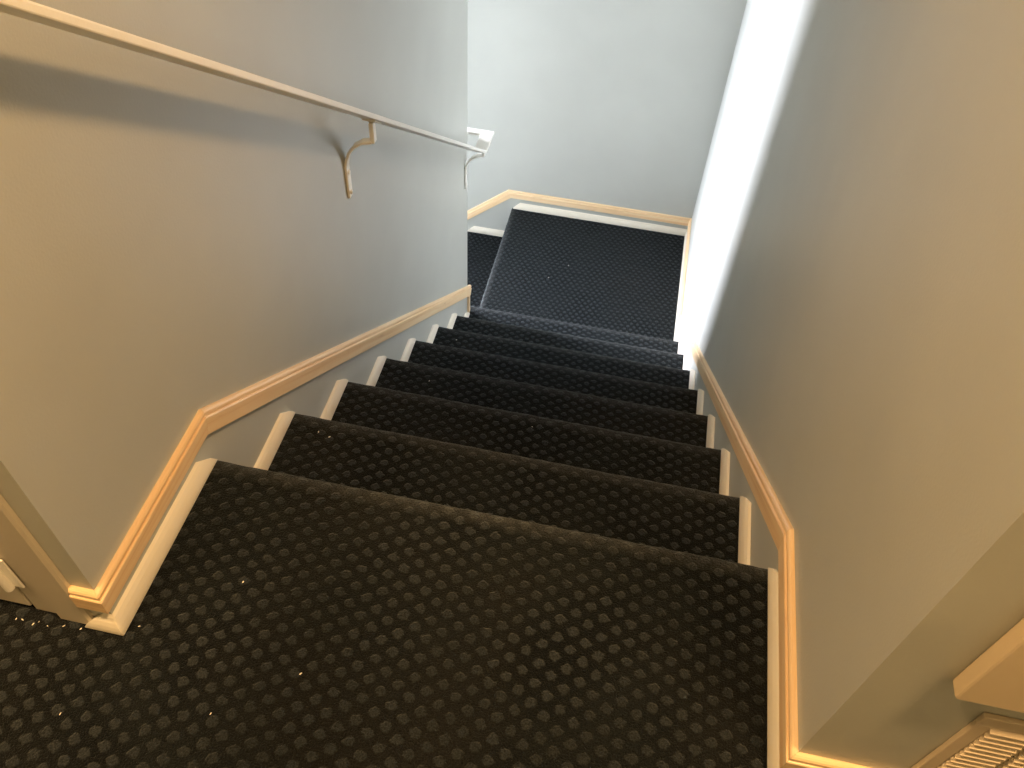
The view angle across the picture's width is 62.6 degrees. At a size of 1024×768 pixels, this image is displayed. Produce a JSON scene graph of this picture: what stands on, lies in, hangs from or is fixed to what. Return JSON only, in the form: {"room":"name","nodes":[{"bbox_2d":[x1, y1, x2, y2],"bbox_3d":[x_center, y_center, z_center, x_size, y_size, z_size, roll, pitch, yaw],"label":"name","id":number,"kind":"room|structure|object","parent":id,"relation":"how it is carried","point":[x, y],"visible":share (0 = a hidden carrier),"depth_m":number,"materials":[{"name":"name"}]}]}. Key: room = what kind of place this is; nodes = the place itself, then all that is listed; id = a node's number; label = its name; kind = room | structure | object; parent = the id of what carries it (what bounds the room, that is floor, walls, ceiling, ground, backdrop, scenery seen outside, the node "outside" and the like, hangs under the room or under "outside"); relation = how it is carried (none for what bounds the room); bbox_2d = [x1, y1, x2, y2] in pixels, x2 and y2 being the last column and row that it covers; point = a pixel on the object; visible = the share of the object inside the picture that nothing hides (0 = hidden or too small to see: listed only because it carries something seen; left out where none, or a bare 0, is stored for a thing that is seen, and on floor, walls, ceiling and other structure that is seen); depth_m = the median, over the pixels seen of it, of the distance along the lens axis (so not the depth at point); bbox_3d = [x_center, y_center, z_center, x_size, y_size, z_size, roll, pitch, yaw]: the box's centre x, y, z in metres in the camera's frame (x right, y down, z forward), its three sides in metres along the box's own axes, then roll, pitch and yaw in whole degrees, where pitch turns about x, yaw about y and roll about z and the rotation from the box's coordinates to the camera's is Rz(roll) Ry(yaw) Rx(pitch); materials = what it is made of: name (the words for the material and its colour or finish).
{"room":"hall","nodes":[
{"label":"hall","id":0,"kind":"room"},
{"bbox_2d":[0,0,467,616],"bbox_3d":[-1.031,-0.070,2.506,1.340,6.300,2.112,10,50,6],"label":"wall","id":1,"kind":"structure","parent":0,"point":[176,239],"depth_m":1.20,"materials":[{"name":"paint"}]},
{"bbox_2d":[0,494,93,623],"bbox_3d":[-0.572,-0.359,0.385,0.054,2.128,0.009,10,50,6],"label":"trim","id":2,"kind":"structure","parent":1,"relation":"attached to","point":[16,540],"depth_m":1.06,"materials":[{"name":"paint"}]},
{"bbox_2d":[68,585,107,613],"bbox_3d":[-0.563,0.287,1.122,0.045,0.044,0.011,10,50,6],"label":"trim","id":3,"kind":"structure","parent":1,"relation":"attached to","point":[84,598],"depth_m":1.11,"materials":[{"name":"brown wood"}]},
{"bbox_2d":[95,410,207,613],"bbox_3d":[-0.515,0.175,1.221,0.011,0.044,0.324,10,50,6],"label":"trim","id":4,"kind":"structure","parent":1,"relation":"attached to","point":[110,585],"depth_m":1.20,"materials":[{"name":"brown wood"}]},
{"bbox_2d":[85,458,217,635],"bbox_3d":[-0.541,0.222,1.268,0.060,0.036,0.312,10,50,6],"label":"trim","id":5,"kind":"structure","parent":1,"relation":"attached to","point":[118,622],"depth_m":1.24,"materials":[{"name":"beige paint"}]},
{"bbox_2d":[0,0,493,197],"bbox_3d":[-0.324,-0.474,1.599,0.098,1.913,2.460,10,50,6],"label":"handrail","id":6,"kind":"object","parent":1,"relation":"attached to","point":[25,9],"visible":0.99,"depth_m":1.00,"materials":[{"name":"metal"}]},
{"bbox_2d":[253,411,294,469],"bbox_3d":[-0.471,0.150,1.597,0.014,0.036,0.286,10,50,6],"label":"trim","id":7,"kind":"structure","parent":1,"relation":"attached to","point":[284,419],"depth_m":1.62,"materials":[{"name":"beige paint"}]},
{"bbox_2d":[320,379,347,419],"bbox_3d":[-0.426,0.084,1.919,0.014,0.036,0.286,10,50,6],"label":"trim","id":8,"kind":"structure","parent":1,"relation":"attached to","point":[331,405],"depth_m":1.95,"materials":[{"name":"beige paint"}]},
{"bbox_2d":[199,285,471,433],"bbox_3d":[-0.330,-0.172,2.435,0.011,1.420,1.852,10,50,6],"label":"trim","id":9,"kind":"structure","parent":1,"relation":"attached to","point":[228,409],"depth_m":1.75,"materials":[{"name":"brown wood"}]},
{"bbox_2d":[366,356,386,385],"bbox_3d":[-0.382,0.018,2.242,0.014,0.036,0.286,10,50,6],"label":"trim","id":10,"kind":"structure","parent":1,"relation":"attached to","point":[379,363],"depth_m":2.28,"materials":[{"name":"beige paint"}]},
{"bbox_2d":[400,338,415,361],"bbox_3d":[-0.337,-0.048,2.564,0.014,0.036,0.286,10,50,6],"label":"trim","id":11,"kind":"structure","parent":1,"relation":"attached to","point":[410,343],"depth_m":2.60,"materials":[{"name":"beige paint"}]},
{"bbox_2d":[426,324,438,343],"bbox_3d":[-0.293,-0.114,2.887,0.014,0.036,0.286,10,50,6],"label":"trim","id":12,"kind":"structure","parent":1,"relation":"attached to","point":[432,334],"depth_m":2.93,"materials":[{"name":"beige paint"}]},
{"bbox_2d":[447,313,456,328],"bbox_3d":[-0.248,-0.180,3.209,0.014,0.036,0.286,10,50,6],"label":"trim","id":13,"kind":"structure","parent":1,"relation":"attached to","point":[454,315],"depth_m":3.25,"materials":[{"name":"beige paint"}]},
{"bbox_2d":[467,296,469,311],"bbox_3d":[-0.202,-0.297,3.635,0.040,0.288,0.018,10,50,6],"label":"trim","id":14,"kind":"structure","parent":1,"relation":"attached to","point":[468,297],"depth_m":3.57,"materials":[{"name":"brown wood"}]},
{"bbox_2d":[0,460,767,767],"bbox_3d":[-0.345,1.141,0.648,3.800,0.201,2.401,10,50,6],"label":"floor","id":15,"kind":"structure","parent":0,"point":[419,634],"depth_m":1.18,"materials":[{"name":"carpet"}]},
{"bbox_2d":[268,208,739,562],"bbox_3d":[0.191,-0.184,2.997,0.922,1.601,2.847,10,50,6],"label":"staircase","id":16,"kind":"structure","parent":15,"relation":"attached to","point":[563,400],"depth_m":2.21,"materials":[{"name":"carpet"}]},
{"bbox_2d":[467,0,746,230],"bbox_3d":[-0.158,-1.561,3.829,2.500,6.300,0.120,10,50,6],"label":"wall","id":17,"kind":"structure","parent":0,"point":[617,103],"depth_m":3.86,"materials":[{"name":"paint"}]},
{"bbox_2d":[468,226,503,236],"bbox_3d":[-0.114,-0.823,4.558,0.261,0.036,0.014,10,50,6],"label":"trim","id":18,"kind":"structure","parent":17,"relation":"attached to","point":[476,229],"depth_m":4.55,"materials":[{"name":"beige paint"}]},
{"bbox_2d":[467,189,510,219],"bbox_3d":[-0.520,-0.808,4.703,1.019,0.853,0.011,10,50,6],"label":"trim","id":19,"kind":"structure","parent":17,"relation":"attached to","point":[504,196],"depth_m":4.42,"materials":[{"name":"brown wood"}]},
{"bbox_2d":[508,190,690,225],"bbox_3d":[0.442,-0.900,4.301,0.943,0.044,0.011,10,50,6],"label":"trim","id":20,"kind":"structure","parent":17,"relation":"attached to","point":[533,197],"depth_m":4.29,"materials":[{"name":"brown wood"}]},
{"bbox_2d":[513,203,686,235],"bbox_3d":[0.453,-0.852,4.349,0.912,0.036,0.014,10,50,6],"label":"trim","id":21,"kind":"structure","parent":17,"relation":"attached to","point":[521,206],"depth_m":4.34,"materials":[{"name":"beige paint"}]},
{"bbox_2d":[678,0,1023,767],"bbox_3d":[0.684,-0.150,2.666,0.120,6.300,3.128,10,50,6],"label":"wall","id":22,"kind":"structure","parent":0,"point":[854,292],"depth_m":0.99,"materials":[{"name":"paint"}]},
{"bbox_2d":[674,232,686,341],"bbox_3d":[0.797,-0.412,3.991,0.014,0.036,0.988,10,50,6],"label":"trim","id":23,"kind":"structure","parent":22,"relation":"attached to","point":[684,247],"depth_m":4.00,"materials":[{"name":"beige paint"}]},
{"bbox_2d":[678,340,682,353],"bbox_3d":[0.682,-0.086,3.442,0.014,0.036,0.286,10,50,6],"label":"trim","id":24,"kind":"structure","parent":22,"relation":"attached to","point":[680,346],"depth_m":3.49,"materials":[{"name":"beige paint"}]},
{"bbox_2d":[678,218,691,319],"bbox_3d":[0.828,-0.554,4.025,0.011,0.044,0.723,10,50,6],"label":"trim","id":25,"kind":"structure","parent":22,"relation":"attached to","point":[690,221],"depth_m":4.00,"materials":[{"name":"brown wood"}]},
{"bbox_2d":[683,353,688,369],"bbox_3d":[0.638,-0.020,3.119,0.014,0.036,0.286,10,50,6],"label":"trim","id":26,"kind":"structure","parent":22,"relation":"attached to","point":[686,356],"depth_m":3.16,"materials":[{"name":"beige paint"}]},
{"bbox_2d":[689,369,695,389],"bbox_3d":[0.593,0.046,2.797,0.014,0.036,0.286,10,50,6],"label":"trim","id":27,"kind":"structure","parent":22,"relation":"attached to","point":[692,372],"depth_m":2.84,"materials":[{"name":"beige paint"}]},
{"bbox_2d":[696,389,703,414],"bbox_3d":[0.549,0.112,2.475,0.014,0.036,0.286,10,50,6],"label":"trim","id":28,"kind":"structure","parent":22,"relation":"attached to","point":[700,397],"depth_m":2.52,"materials":[{"name":"beige paint"}]},
{"bbox_2d":[706,414,714,448],"bbox_3d":[0.504,0.178,2.152,0.014,0.036,0.286,10,50,6],"label":"trim","id":29,"kind":"structure","parent":22,"relation":"attached to","point":[711,419],"depth_m":2.19,"materials":[{"name":"beige paint"}]},
{"bbox_2d":[719,448,729,495],"bbox_3d":[0.460,0.244,1.830,0.014,0.036,0.286,10,50,6],"label":"trim","id":30,"kind":"structure","parent":22,"relation":"attached to","point":[725,455],"depth_m":1.86,"materials":[{"name":"beige paint"}]},
{"bbox_2d":[678,315,793,549],"bbox_3d":[0.581,-0.030,2.520,0.011,1.627,2.115,10,50,6],"label":"trim","id":31,"kind":"structure","parent":22,"relation":"attached to","point":[774,515],"depth_m":1.67,"materials":[{"name":"brown wood"}]},
{"bbox_2d":[738,496,750,564],"bbox_3d":[0.415,0.310,1.507,0.014,0.036,0.286,10,50,6],"label":"trim","id":32,"kind":"structure","parent":22,"relation":"attached to","point":[744,543],"depth_m":1.53,"materials":[{"name":"beige paint"}]},
{"bbox_2d":[767,568,778,767],"bbox_3d":[0.427,0.397,1.167,0.135,0.042,0.317,10,50,6],"label":"trim","id":33,"kind":"structure","parent":22,"relation":"attached to","point":[773,615],"depth_m":1.16,"materials":[{"name":"beige paint"}]},
{"bbox_2d":[778,529,798,767],"bbox_3d":[0.373,0.348,1.142,0.011,0.044,0.330,10,50,6],"label":"trim","id":34,"kind":"structure","parent":22,"relation":"attached to","point":[788,701],"depth_m":1.12,"materials":[{"name":"brown wood"}]},
{"bbox_2d":[782,752,870,767],"bbox_3d":[0.401,0.476,1.033,0.131,0.044,0.011,10,50,6],"label":"trim","id":35,"kind":"structure","parent":22,"relation":"attached to","point":[799,760],"depth_m":1.02,"materials":[{"name":"brown wood"}]},
{"bbox_2d":[908,706,1023,767],"bbox_3d":[0.988,0.666,-0.454,1.380,2.600,2.213,10,50,6],"label":"wall","id":36,"kind":"structure","parent":0,"point":[989,709],"depth_m":0.85,"materials":[{"name":"paint"}]},
{"bbox_2d":[911,712,1023,767],"bbox_3d":[0.647,0.462,0.942,0.360,0.294,0.010,10,50,6],"label":"air vent","id":37,"kind":"object","parent":36,"relation":"in","point":[990,740],"visible":1,"depth_m":0.90,"materials":[{"name":"metal"}]},
{"bbox_2d":[953,618,1023,712],"bbox_3d":[0.656,0.011,0.414,0.433,0.993,0.019,10,50,6],"label":"wall panel","id":38,"kind":"object","parent":36,"relation":"attached to","point":[995,678],"visible":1,"depth_m":0.76,"materials":[{"name":"paint"}]},
{"bbox_3d":[-1.268,-0.042,5.038,0.384,0.200,1.011,10,50,6],"label":"floor","id":39,"kind":"structure","parent":0,"visible":0},
{"bbox_2d":[467,230,501,306],"bbox_3d":[-0.593,-0.249,4.592,1.007,0.801,1.010,10,50,6],"label":"staircase","id":40,"kind":"structure","parent":39,"relation":"on","point":[482,249],"depth_m":4.43,"materials":[{"name":"carpet"}]},
{"bbox_3d":[-1.552,0.182,-0.176,1.500,2.600,2.278,10,50,6],"label":"wall","id":41,"kind":"structure","parent":0,"visible":0},
{"bbox_2d":[0,559,31,604],"bbox_3d":[-1.006,-0.414,0.472,0.795,2.018,0.048,10,50,6],"label":"door","id":42,"kind":"structure","parent":41,"relation":"in","point":[9,582],"depth_m":1.13,"materials":[{"name":"paint"}]}
]}

